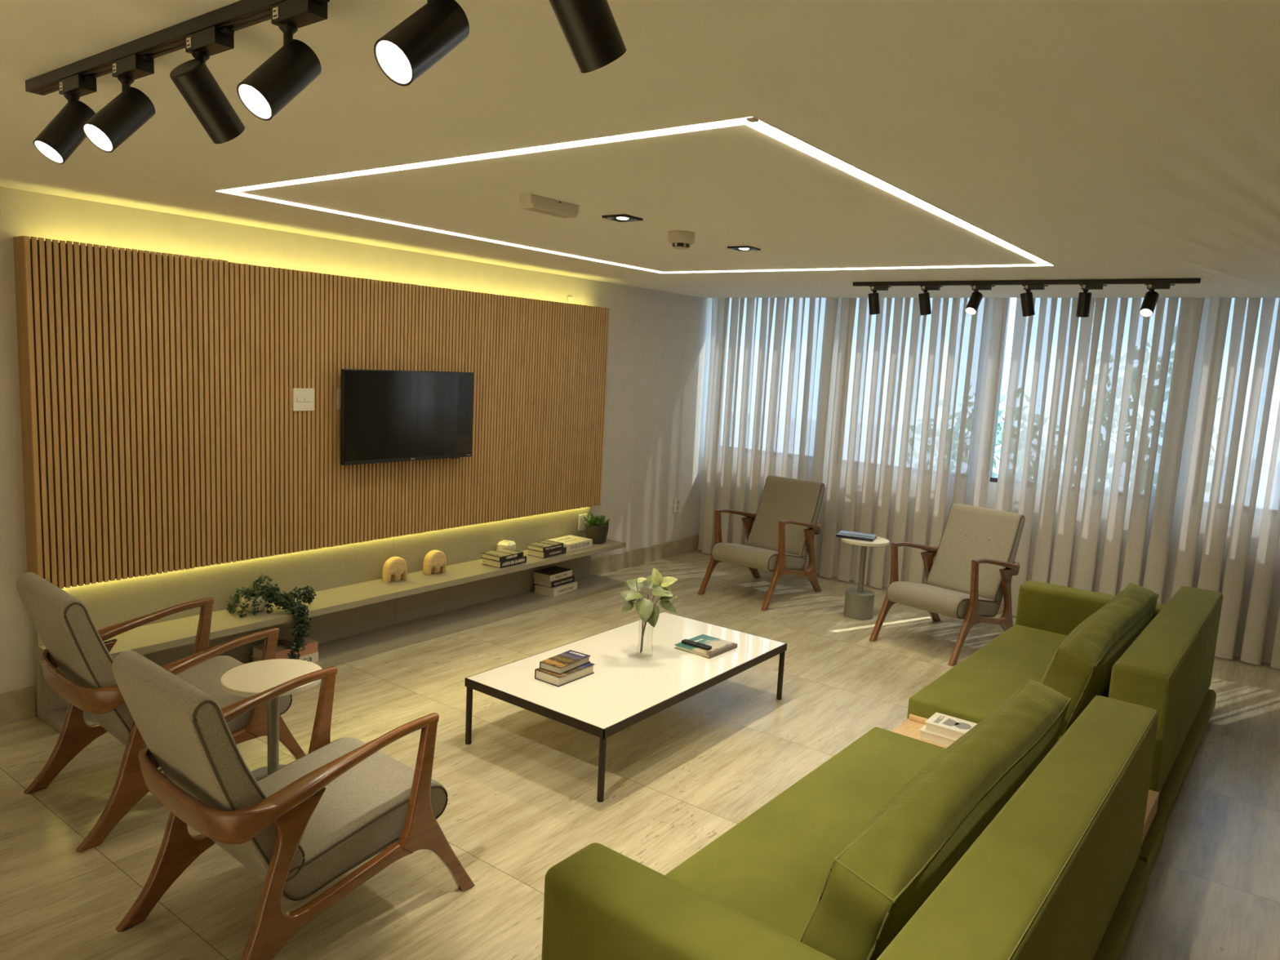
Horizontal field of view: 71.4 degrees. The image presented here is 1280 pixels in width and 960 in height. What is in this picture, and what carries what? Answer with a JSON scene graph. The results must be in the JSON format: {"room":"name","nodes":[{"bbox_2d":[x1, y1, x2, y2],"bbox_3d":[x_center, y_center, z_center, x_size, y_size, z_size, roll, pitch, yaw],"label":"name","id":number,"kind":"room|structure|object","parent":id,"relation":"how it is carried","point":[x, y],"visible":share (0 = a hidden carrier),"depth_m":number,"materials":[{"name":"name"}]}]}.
{"room":"living room","nodes":[
{"label":"living room","id":0,"kind":"room"},
{"bbox_2d":[0,186,712,715],"bbox_3d":[-2.230,-0.220,4.841,0.120,2.680,9.900,9,10,36],"label":"wall","id":1,"kind":"structure","parent":0,"point":[659,353],"depth_m":5.95,"materials":[{"name":"paint"}]},
{"bbox_2d":[0,686,35,725],"bbox_3d":[-4.028,1.190,2.599,0.014,0.148,3.955,9,10,36],"label":"baseboard","id":2,"kind":"structure","parent":1,"relation":"attached to","point":[17,705],"depth_m":4.11,"materials":[{"name":"wood"}]},
{"bbox_2d":[13,235,609,588],"bbox_3d":[-1.526,-0.429,5.533,0.129,1.571,3.979,9,10,36],"label":"wall panel","id":3,"kind":"object","parent":1,"relation":"attached to","point":[161,431],"visible":0.92,"depth_m":4.72,"materials":[{"name":"brown wood"}]},
{"bbox_2d":[292,387,314,411],"bbox_3d":[-1.870,-0.447,4.950,0.010,0.126,0.132,9,10,36],"label":"switch plate","id":4,"kind":"object","parent":3,"relation":"attached to","point":[303,399],"visible":1,"depth_m":4.94,"materials":[{"name":"white plastic"}]},
{"bbox_2d":[336,388,341,408],"bbox_3d":[-1.687,-0.469,5.154,0.054,0.120,0.124,9,10,36],"label":"socket plate","id":5,"kind":"object","parent":3,"relation":"attached to","point":[339,390],"visible":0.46,"depth_m":5.12,"materials":[{"name":"white plastic"}]},
{"bbox_2d":[340,368,473,465],"bbox_3d":[-1.425,-0.394,5.493,0.089,0.560,0.974,9,10,37],"label":"television","id":6,"kind":"object","parent":3,"relation":"attached to","point":[388,415],"visible":1,"depth_m":5.42,"materials":[{"name":"black plastic"}]},
{"bbox_2d":[567,296,573,302],"bbox_3d":[-0.533,-1.375,6.775,0.012,0.042,0.055,9,10,36],"label":"junction cover","id":7,"kind":"object","parent":1,"relation":"attached to","point":[570,299],"visible":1,"depth_m":6.77,"materials":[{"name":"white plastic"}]},
{"bbox_2d":[590,534,698,575],"bbox_3d":[0.087,0.666,8.025,0.014,0.148,1.785,9,10,36],"label":"baseboard","id":8,"kind":"structure","parent":1,"relation":"attached to","point":[608,563],"depth_m":7.93,"materials":[{"name":"wood"}]},
{"bbox_2d":[673,497,680,512],"bbox_3d":[0.349,0.235,8.292,0.010,0.132,0.100,9,10,36],"label":"wall outlet","id":9,"kind":"object","parent":1,"relation":"attached to","point":[677,501],"visible":1,"depth_m":8.29,"materials":[{"name":"white plastic"}]},
{"bbox_2d":[0,0,1279,297],"bbox_3d":[1.163,-0.862,1.928,8.620,0.120,9.460,9,10,36],"label":"ceiling","id":10,"kind":"structure","parent":0,"point":[1095,139],"depth_m":2.41,"materials":[{"name":"paint"}]},
{"bbox_2d":[25,0,287,95],"bbox_3d":[-0.683,-0.836,1.584,2.006,0.026,0.039,9,10,36],"label":"track rail","id":11,"kind":"object","parent":10,"relation":"attached to","point":[242,14],"visible":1,"depth_m":1.77,"materials":[{"name":"black metal"}]},
{"bbox_2d":[33,73,97,164],"bbox_3d":[-1.295,-0.820,2.033,0.147,0.189,0.136,9,10,36],"label":"track spotlight","id":12,"kind":"object","parent":11,"relation":"attached to","point":[60,138],"visible":0.98,"depth_m":2.03,"materials":[{"name":"black metal"}]},
{"bbox_2d":[82,53,155,152],"bbox_3d":[-1.078,-0.785,1.869,0.149,0.192,0.143,9,10,36],"label":"track spotlight","id":13,"kind":"object","parent":11,"relation":"attached to","point":[115,122],"visible":1,"depth_m":1.87,"materials":[{"name":"black metal"}]},
{"bbox_2d":[169,26,244,143],"bbox_3d":[-0.813,-0.754,1.724,0.143,0.188,0.142,4,8,10],"label":"track spotlight","id":14,"kind":"object","parent":11,"relation":"attached to","point":[193,78],"visible":1,"depth_m":1.69,"materials":[{"name":"black metal"}]},
{"bbox_2d":[236,0,329,120],"bbox_3d":[-0.588,-0.708,1.504,0.145,0.196,0.144,9,10,36],"label":"track spotlight","id":15,"kind":"object","parent":11,"relation":"attached to","point":[291,69],"visible":1,"depth_m":1.51,"materials":[{"name":"black metal"}]},
{"bbox_2d":[373,0,469,86],"bbox_3d":[-0.287,-0.664,1.280,0.146,0.191,0.147,9,10,36],"label":"track spotlight","id":16,"kind":"object","parent":11,"relation":"attached to","point":[410,49],"visible":1,"depth_m":1.28,"materials":[{"name":"black metal"}]},
{"bbox_2d":[548,0,626,73],"bbox_3d":[-0.047,-0.632,1.139,0.147,0.192,0.139,9,10,36],"label":"track spotlight","id":17,"kind":"object","parent":11,"relation":"attached to","point":[589,28],"visible":1,"depth_m":1.16,"materials":[{"name":"black metal"}]},
{"bbox_2d":[519,193,578,217],"bbox_3d":[-0.352,-1.064,3.470,0.066,0.049,0.270,9,10,37],"label":"emergency light","id":18,"kind":"object","parent":10,"relation":"attached to","point":[532,202],"visible":1,"depth_m":3.43,"materials":[{"name":"white plastic"}]},
{"bbox_2d":[601,213,643,222],"bbox_3d":[-0.074,-1.111,3.779,0.124,0.009,0.124,9,10,36],"label":"recessed light","id":19,"kind":"object","parent":10,"relation":"in","point":[622,217],"visible":1,"depth_m":3.76,"materials":[{"name":"black metal"}]},
{"bbox_2d":[213,115,1054,273],"bbox_3d":[0.209,-1.143,4.123,2.522,0.010,3.127,9,10,36],"label":"strip light","id":20,"kind":"object","parent":10,"relation":"in","point":[751,121],"visible":1,"depth_m":2.88,"materials":[{"name":"white plastic"}]},
{"bbox_2d":[667,231,694,249],"bbox_3d":[0.193,-1.115,4.152,0.124,0.073,0.124,9,10,36],"label":"smoke detector","id":21,"kind":"object","parent":10,"relation":"attached to","point":[680,240],"visible":1,"depth_m":4.11,"materials":[{"name":"white plastic"}]},
{"bbox_2d":[727,245,760,251],"bbox_3d":[0.534,-1.187,4.567,0.124,0.009,0.124,9,10,36],"label":"recessed light","id":22,"kind":"object","parent":10,"relation":"in","point":[740,248],"visible":1,"depth_m":4.55,"materials":[{"name":"black metal"}]},
{"bbox_2d":[852,278,1200,286],"bbox_3d":[2.261,-1.211,5.467,2.020,0.026,0.039,9,10,36],"label":"track rail","id":23,"kind":"object","parent":10,"relation":"attached to","point":[1171,281],"visible":1,"depth_m":5.36,"materials":[{"name":"black metal"}]},
{"bbox_2d":[867,285,891,315],"bbox_3d":[1.605,-1.204,5.972,0.148,0.190,0.096,9,10,36],"label":"track spotlight","id":24,"kind":"object","parent":23,"relation":"attached to","point":[873,298],"visible":1,"depth_m":5.96,"materials":[{"name":"black metal"}]},
{"bbox_2d":[918,285,942,315],"bbox_3d":[1.880,-1.162,5.768,0.150,0.191,0.096,9,10,36],"label":"track spotlight","id":25,"kind":"object","parent":23,"relation":"attached to","point":[924,298],"visible":1,"depth_m":5.76,"materials":[{"name":"black metal"}]},
{"bbox_2d":[964,284,995,315],"bbox_3d":[2.126,-1.123,5.561,0.148,0.187,0.138,9,10,36],"label":"track spotlight","id":26,"kind":"object","parent":23,"relation":"attached to","point":[975,298],"visible":1,"depth_m":5.56,"materials":[{"name":"black metal"}]},
{"bbox_2d":[1020,284,1048,316],"bbox_3d":[2.382,-1.085,5.394,0.151,0.191,0.096,9,10,36],"label":"track spotlight","id":27,"kind":"object","parent":23,"relation":"attached to","point":[1026,299],"visible":1,"depth_m":5.39,"materials":[{"name":"black metal"}]},
{"bbox_2d":[1075,284,1106,317],"bbox_3d":[2.638,-1.046,5.204,0.149,0.190,0.096,9,10,36],"label":"track spotlight","id":28,"kind":"object","parent":23,"relation":"attached to","point":[1084,300],"visible":1,"depth_m":5.20,"materials":[{"name":"black metal"}]},
{"bbox_2d":[1138,283,1174,317],"bbox_3d":[2.897,-1.005,4.988,0.150,0.187,0.138,9,10,36],"label":"track spotlight","id":29,"kind":"object","parent":23,"relation":"attached to","point":[1151,297],"visible":1,"depth_m":4.99,"materials":[{"name":"black metal"}]},
{"bbox_2d":[0,550,1279,959],"bbox_3d":[1.114,1.602,2.367,8.620,0.080,9.720,9,10,36],"label":"floor","id":30,"kind":"structure","parent":0,"point":[522,797],"depth_m":3.77,"materials":[{"name":"wood"}]},
{"bbox_2d":[16,572,306,852],"bbox_3d":[-1.879,0.791,3.583,0.672,0.892,0.916,9,10,40],"label":"lounge armchair","id":31,"kind":"object","parent":30,"relation":"on","point":[73,642],"visible":0.7,"depth_m":3.30,"materials":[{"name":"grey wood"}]},
{"bbox_2d":[16,572,146,745],"bbox_3d":[-2.064,0.673,3.339,0.516,0.610,0.322,9,10,40],"label":"backrest cushion","id":32,"kind":"object","parent":31,"relation":"on","point":[73,642],"depth_m":3.17,"materials":[{"name":"grey fabric"}]},
{"bbox_2d":[89,655,290,746],"bbox_3d":[-1.839,0.926,3.657,0.516,0.197,0.604,9,10,40],"label":"seat cushion","id":33,"kind":"object","parent":31,"relation":"on","point":[206,676],"depth_m":3.68,"materials":[{"name":"grey fabric"}]},
{"bbox_2d":[220,658,322,781],"bbox_3d":[-1.370,1.008,3.325,0.350,0.585,0.350,9,10,36],"label":"round side table","id":34,"kind":"object","parent":30,"relation":"on","point":[249,679],"visible":0.54,"depth_m":3.30,"materials":[{"name":"grey metal"}]},
{"bbox_2d":[111,649,475,959],"bbox_3d":[-1.064,0.937,2.818,0.672,0.892,0.916,9,10,39],"label":"lounge armchair","id":35,"kind":"object","parent":30,"relation":"on","point":[300,827],"visible":1,"depth_m":2.59,"materials":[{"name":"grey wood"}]},
{"bbox_2d":[111,649,305,876],"bbox_3d":[-1.246,0.819,2.571,0.516,0.610,0.322,9,10,39],"label":"backrest cushion","id":36,"kind":"object","parent":35,"relation":"on","point":[184,730],"depth_m":2.42,"materials":[{"name":"grey fabric"}]},
{"bbox_2d":[211,737,446,900],"bbox_3d":[-1.026,1.072,2.893,0.516,0.197,0.604,9,10,39],"label":"seat cushion","id":37,"kind":"object","parent":35,"relation":"on","point":[358,815],"depth_m":2.79,"materials":[{"name":"grey fabric"}]},
{"bbox_2d":[33,506,626,732],"bbox_3d":[-1.462,0.672,5.620,0.365,0.623,4.002,9,10,36],"label":"shelf","id":38,"kind":"object","parent":30,"relation":"on","point":[355,615],"visible":0.67,"depth_m":5.38,"materials":[{"name":"beige laminate"}]},
{"bbox_2d":[225,573,316,659],"bbox_3d":[-2.000,0.750,4.812,0.448,0.480,0.237,2,8,-7],"label":"trailing plant","id":39,"kind":"object","parent":38,"relation":"on","point":[255,599],"visible":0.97,"depth_m":4.78,"materials":[{"name":"green plant"}]},
{"bbox_2d":[251,651,318,662],"bbox_3d":[-1.969,0.991,4.942,0.196,0.055,0.285,8,9,34],"label":"book","id":40,"kind":"object","parent":38,"relation":"on","point":[313,657],"visible":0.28,"depth_m":4.96,"materials":[{"name":"paper"}]},
{"bbox_2d":[251,635,317,660],"bbox_3d":[-1.962,0.935,4.923,0.180,0.061,0.290,8,9,34],"label":"book","id":41,"kind":"object","parent":40,"relation":"on","point":[282,646],"visible":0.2,"depth_m":4.90,"materials":[{"name":"paper"}]},
{"bbox_2d":[382,556,407,582],"bbox_3d":[-1.536,0.557,5.579,0.144,0.148,0.089,-5,11,-45],"label":"elephant","id":42,"kind":"object","parent":38,"relation":"on","point":[396,567],"visible":1,"depth_m":5.55},
{"bbox_2d":[422,550,446,574],"bbox_3d":[-1.341,0.535,5.819,0.089,0.148,0.144,10,10,40],"label":"elephant","id":43,"kind":"object","parent":38,"relation":"on","point":[434,562],"visible":1,"depth_m":5.79},
{"bbox_2d":[481,555,526,568],"bbox_3d":[-0.945,0.557,6.191,0.181,0.046,0.262,8,9,34],"label":"book","id":44,"kind":"object","parent":38,"relation":"on","point":[520,560],"visible":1,"depth_m":6.11,"materials":[{"name":"paper"}]},
{"bbox_2d":[481,547,523,561],"bbox_3d":[-0.954,0.518,6.175,0.173,0.032,0.240,8,9,33],"label":"book","id":45,"kind":"object","parent":44,"relation":"on","point":[502,554],"visible":1,"depth_m":6.13,"materials":[{"name":"paper"}]},
{"bbox_2d":[497,540,515,550],"bbox_3d":[-0.959,0.496,6.385,0.112,0.113,0.112,6,8,19],"label":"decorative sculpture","id":46,"kind":"object","parent":45,"relation":"on","point":[510,544],"visible":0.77,"depth_m":6.34,"materials":[{"name":"white ceramic"}]},
{"bbox_2d":[527,546,566,558],"bbox_3d":[-0.685,0.522,6.547,0.161,0.046,0.255,8,9,33],"label":"book","id":47,"kind":"object","parent":38,"relation":"on","point":[556,552],"visible":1,"depth_m":6.47,"materials":[{"name":"paper"}]},
{"bbox_2d":[527,540,563,551],"bbox_3d":[-0.693,0.483,6.531,0.151,0.032,0.235,8,9,32],"label":"book","id":48,"kind":"object","parent":47,"relation":"on","point":[545,545],"visible":1,"depth_m":6.48,"materials":[{"name":"paper"}]},
{"bbox_2d":[533,581,577,596],"bbox_3d":[-0.638,0.814,6.754,0.186,0.056,0.305,7,9,29],"label":"book","id":49,"kind":"object","parent":38,"relation":"on","point":[556,591],"visible":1,"depth_m":6.65,"materials":[{"name":"paper"}]},
{"bbox_2d":[533,575,574,587],"bbox_3d":[-0.653,0.758,6.770,0.181,0.046,0.275,8,9,33],"label":"book","id":50,"kind":"object","parent":49,"relation":"on","point":[557,583],"visible":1,"depth_m":6.68,"materials":[{"name":"paper"}]},
{"bbox_2d":[532,565,572,582],"bbox_3d":[-0.664,0.711,6.758,0.173,0.048,0.262,8,9,33],"label":"book","id":51,"kind":"object","parent":50,"relation":"on","point":[553,573],"visible":1,"depth_m":6.70,"materials":[{"name":"paper"}]},
{"bbox_2d":[545,534,592,551],"bbox_3d":[-0.546,0.485,6.835,0.226,0.056,0.300,8,9,34],"label":"book","id":52,"kind":"object","parent":38,"relation":"on","point":[572,543],"visible":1,"depth_m":6.80,"materials":[{"name":"paper"}]},
{"bbox_2d":[577,513,586,531],"bbox_3d":[-0.458,0.340,7.128,0.010,0.132,0.100,9,10,36],"label":"wall outlet","id":53,"kind":"object","parent":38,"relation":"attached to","point":[581,526],"visible":0.9,"depth_m":7.11,"materials":[{"name":"white plastic"}]},
{"bbox_2d":[582,513,609,543],"bbox_3d":[-0.347,0.379,7.043,0.206,0.228,0.230,2,8,-8],"label":"potted succulent","id":54,"kind":"object","parent":38,"relation":"on","point":[597,527],"visible":0.98,"depth_m":6.97,"materials":[{"name":"green plant"}]},
{"bbox_2d":[585,522,608,543],"bbox_3d":[-0.344,0.419,7.044,0.190,0.150,0.190,9,10,36],"label":"pot","id":55,"kind":"object","parent":54,"relation":"attached to","point":[597,531],"depth_m":6.97,"materials":[{"name":"ceramic"}]},
{"bbox_2d":[464,611,786,802],"bbox_3d":[-0.010,1.056,4.489,0.828,0.317,1.569,9,10,36],"label":"coffee table","id":56,"kind":"object","parent":30,"relation":"on","point":[624,689],"visible":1,"depth_m":4.21,"materials":[{"name":"white glass"}]},
{"bbox_2d":[534,662,595,687],"bbox_3d":[-0.351,0.897,4.176,0.150,0.045,0.252,9,10,36],"label":"book","id":57,"kind":"object","parent":56,"relation":"on","point":[553,678],"visible":0.59,"depth_m":4.10,"materials":[{"name":"paper"}]},
{"bbox_2d":[539,649,591,674],"bbox_3d":[-0.350,0.855,4.187,0.124,0.033,0.228,8,9,33],"label":"book","id":58,"kind":"object","parent":57,"relation":"on","point":[564,662],"visible":1,"depth_m":4.15,"materials":[{"name":"paper"}]},
{"bbox_2d":[674,634,737,658],"bbox_3d":[0.349,0.875,4.694,0.224,0.021,0.262,9,10,38],"label":"book","id":59,"kind":"object","parent":56,"relation":"on","point":[719,646],"visible":0.88,"depth_m":4.66,"materials":[{"name":"paper"}]},
{"bbox_2d":[681,639,711,650],"bbox_3d":[0.295,0.859,4.651,0.170,0.018,0.042,9,10,37],"label":"remote control","id":60,"kind":"object","parent":59,"relation":"on","point":[696,644],"visible":1,"depth_m":4.64,"materials":[{"name":"black plastic"}]},
{"bbox_3d":[0.029,0.776,4.482,0.086,0.239,0.086,9,10,36],"label":"glass vase","id":61,"kind":"object","parent":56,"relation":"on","visible":0},
{"bbox_2d":[620,568,677,653],"bbox_3d":[0.036,0.656,4.469,0.267,0.436,0.199,0,8,-21],"label":"flowers","id":62,"kind":"object","parent":61,"relation":"in","point":[649,612],"visible":1,"depth_m":4.43,"materials":[{"name":"green plant"}]},
{"bbox_2d":[697,475,824,610],"bbox_3d":[0.999,0.462,7.103,0.672,0.892,0.916,9,10,38],"label":"lounge armchair","id":63,"kind":"object","parent":30,"relation":"on","point":[780,536],"visible":1,"depth_m":7.17,"materials":[{"name":"beige fabric"}]},
{"bbox_2d":[711,542,805,571],"bbox_3d":[0.946,0.608,7.066,0.516,0.197,0.604,9,10,38],"label":"seat cushion","id":64,"kind":"object","parent":63,"relation":"on","point":[761,556],"depth_m":6.92,"materials":[{"name":"grey fabric"}]},
{"bbox_2d":[746,475,824,557],"bbox_3d":[1.193,0.301,7.313,0.516,0.610,0.322,9,10,38],"label":"backrest cushion","id":65,"kind":"object","parent":63,"relation":"on","point":[782,498],"depth_m":7.29,"materials":[{"name":"grey fabric"}]},
{"bbox_2d":[541,695,1158,959],"bbox_3d":[0.792,1.154,2.683,1.069,0.681,2.035,9,10,38],"label":"sofa","id":66,"kind":"object","parent":30,"relation":"on","point":[1058,873],"visible":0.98,"depth_m":2.36,"materials":[{"name":"green fabric"}]},
{"bbox_2d":[665,726,946,941],"bbox_3d":[0.741,1.255,2.865,0.785,0.184,1.829,9,10,38],"label":"seat cushion","id":67,"kind":"object","parent":66,"relation":"on","point":[771,868],"depth_m":2.87,"materials":[{"name":"green fabric"}]},
{"bbox_2d":[800,678,1071,959],"bbox_3d":[0.978,0.986,2.724,0.270,0.418,1.711,9,10,38],"label":"cushion","id":68,"kind":"object","parent":66,"relation":"on","point":[873,887],"visible":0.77,"depth_m":2.26,"materials":[{"name":"green fabric"}]},
{"bbox_2d":[840,536,889,620],"bbox_3d":[1.637,0.722,6.578,0.350,0.585,0.350,9,10,36],"label":"round side table","id":69,"kind":"object","parent":30,"relation":"on","point":[860,602],"visible":0.8,"depth_m":6.52,"materials":[{"name":"grey metal"}]},
{"bbox_2d":[835,530,877,541],"bbox_3d":[1.602,0.413,6.578,0.265,0.020,0.195,6,8,23],"label":"book","id":70,"kind":"object","parent":69,"relation":"on","point":[842,534],"visible":1,"depth_m":6.53,"materials":[{"name":"paper"}]},
{"bbox_2d":[868,502,1024,666],"bbox_3d":[2.113,0.663,6.050,0.916,0.892,0.672,-4,10,-42],"label":"lounge armchair","id":71,"kind":"object","parent":30,"relation":"on","point":[973,566],"visible":0.97,"depth_m":6.08,"materials":[{"name":"beige fabric"}]},
{"bbox_2d":[887,581,999,618],"bbox_3d":[2.053,0.806,6.021,0.604,0.197,0.516,-4,10,-42],"label":"seat cushion","id":72,"kind":"object","parent":71,"relation":"on","point":[952,599],"depth_m":5.90,"materials":[{"name":"grey fabric"}]},
{"bbox_2d":[926,502,1024,602],"bbox_3d":[2.340,0.508,6.230,0.322,0.610,0.516,-4,10,-42],"label":"backrest cushion","id":73,"kind":"object","parent":71,"relation":"on","point":[971,532],"depth_m":6.21,"materials":[{"name":"grey fabric"}]},
{"bbox_2d":[891,714,1165,876],"bbox_3d":[1.537,1.283,3.685,1.064,0.232,0.419,9,10,38],"label":"table","id":74,"kind":"object","parent":30,"relation":"on","point":[1154,822],"visible":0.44,"depth_m":3.45,"materials":[{"name":"brown wood"}]},
{"bbox_2d":[918,724,956,746],"bbox_3d":[1.382,1.132,3.931,0.250,0.036,0.160,9,10,36],"label":"book","id":75,"kind":"object","parent":74,"relation":"on","point":[926,735],"visible":0.25,"depth_m":3.90,"materials":[{"name":"paper"}]},
{"bbox_2d":[924,712,977,739],"bbox_3d":[1.402,1.096,3.925,0.246,0.038,0.150,9,10,36],"label":"book","id":76,"kind":"object","parent":75,"relation":"on","point":[948,726],"visible":0.52,"depth_m":3.92,"materials":[{"name":"paper"}]},
{"bbox_2d":[942,718,971,729],"bbox_3d":[1.401,1.078,3.924,0.115,0.001,0.090,9,10,36],"label":"picture","id":77,"kind":"object","parent":76,"relation":"on","point":[950,722],"depth_m":3.92},
{"bbox_2d":[906,580,1222,823],"bbox_3d":[2.264,0.973,4.579,1.069,0.681,1.920,9,10,38],"label":"sofa","id":78,"kind":"object","parent":30,"relation":"on","point":[1167,669],"visible":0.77,"depth_m":4.31,"materials":[{"name":"green fabric"}]},
{"bbox_2d":[906,624,1110,743],"bbox_3d":[2.086,1.089,4.600,0.785,0.184,1.714,9,10,38],"label":"seat cushion","id":79,"kind":"object","parent":78,"relation":"on","point":[975,687],"depth_m":4.51,"materials":[{"name":"green fabric"}]},
{"bbox_2d":[1040,582,1159,735],"bbox_3d":[2.301,0.823,4.429,0.272,0.418,1.702,9,10,38],"label":"cushion","id":80,"kind":"object","parent":78,"relation":"on","point":[1080,669],"visible":0.8,"depth_m":3.91,"materials":[{"name":"green fabric"}]},
{"bbox_2d":[986,481,997,509],"bbox_3d":[4.146,-0.060,6.088,8.600,2.680,0.140,9,10,36],"label":"wall","id":81,"kind":"structure","parent":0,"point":[993,486],"depth_m":7.05,"materials":[{"name":"paint"}]},
{"bbox_2d":[697,297,1008,588],"bbox_3d":[1.665,-0.393,7.628,2.664,2.488,0.125,9,10,36],"label":"sheer curtain","id":82,"kind":"object","parent":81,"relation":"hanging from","point":[893,410],"visible":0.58,"depth_m":7.49,"materials":[{"name":"white fabric"}]},
{"bbox_2d":[989,297,1010,482],"bbox_3d":[3.285,-0.650,6.631,1.240,1.485,0.093,9,10,36],"label":"window","id":83,"kind":"structure","parent":81,"relation":"attached to","point":[993,479],"depth_m":7.00,"materials":[{"name":"clear glass"}]},
{"bbox_2d":[994,297,1279,669],"bbox_3d":[3.575,-0.103,6.217,2.033,2.488,0.139,9,10,36],"label":"sheer curtain","id":84,"kind":"object","parent":81,"relation":"hanging from","point":[1137,449],"visible":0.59,"depth_m":6.17,"materials":[{"name":"white fabric"}]},
{"label":"outside","id":85,"kind":"structure","parent":0,"visible":0},
{"bbox_2d":[992,444,1001,474],"bbox_3d":[13.667,0.664,17.856,50.000,0.100,29.600,9,10,36],"label":"ground","id":86,"kind":"structure","parent":85,"point":[994,469],"depth_m":24.24,"materials":[{"name":"white"}]},
{"bbox_2d":[991,391,1007,477],"bbox_3d":[3.899,0.058,10.125,1.783,2.277,1.717,-1,9,-28],"label":"shrub","id":87,"kind":"object","parent":86,"relation":"on","point":[1000,424],"visible":0.02,"depth_m":9.97,"materials":[{"name":"green plant"}]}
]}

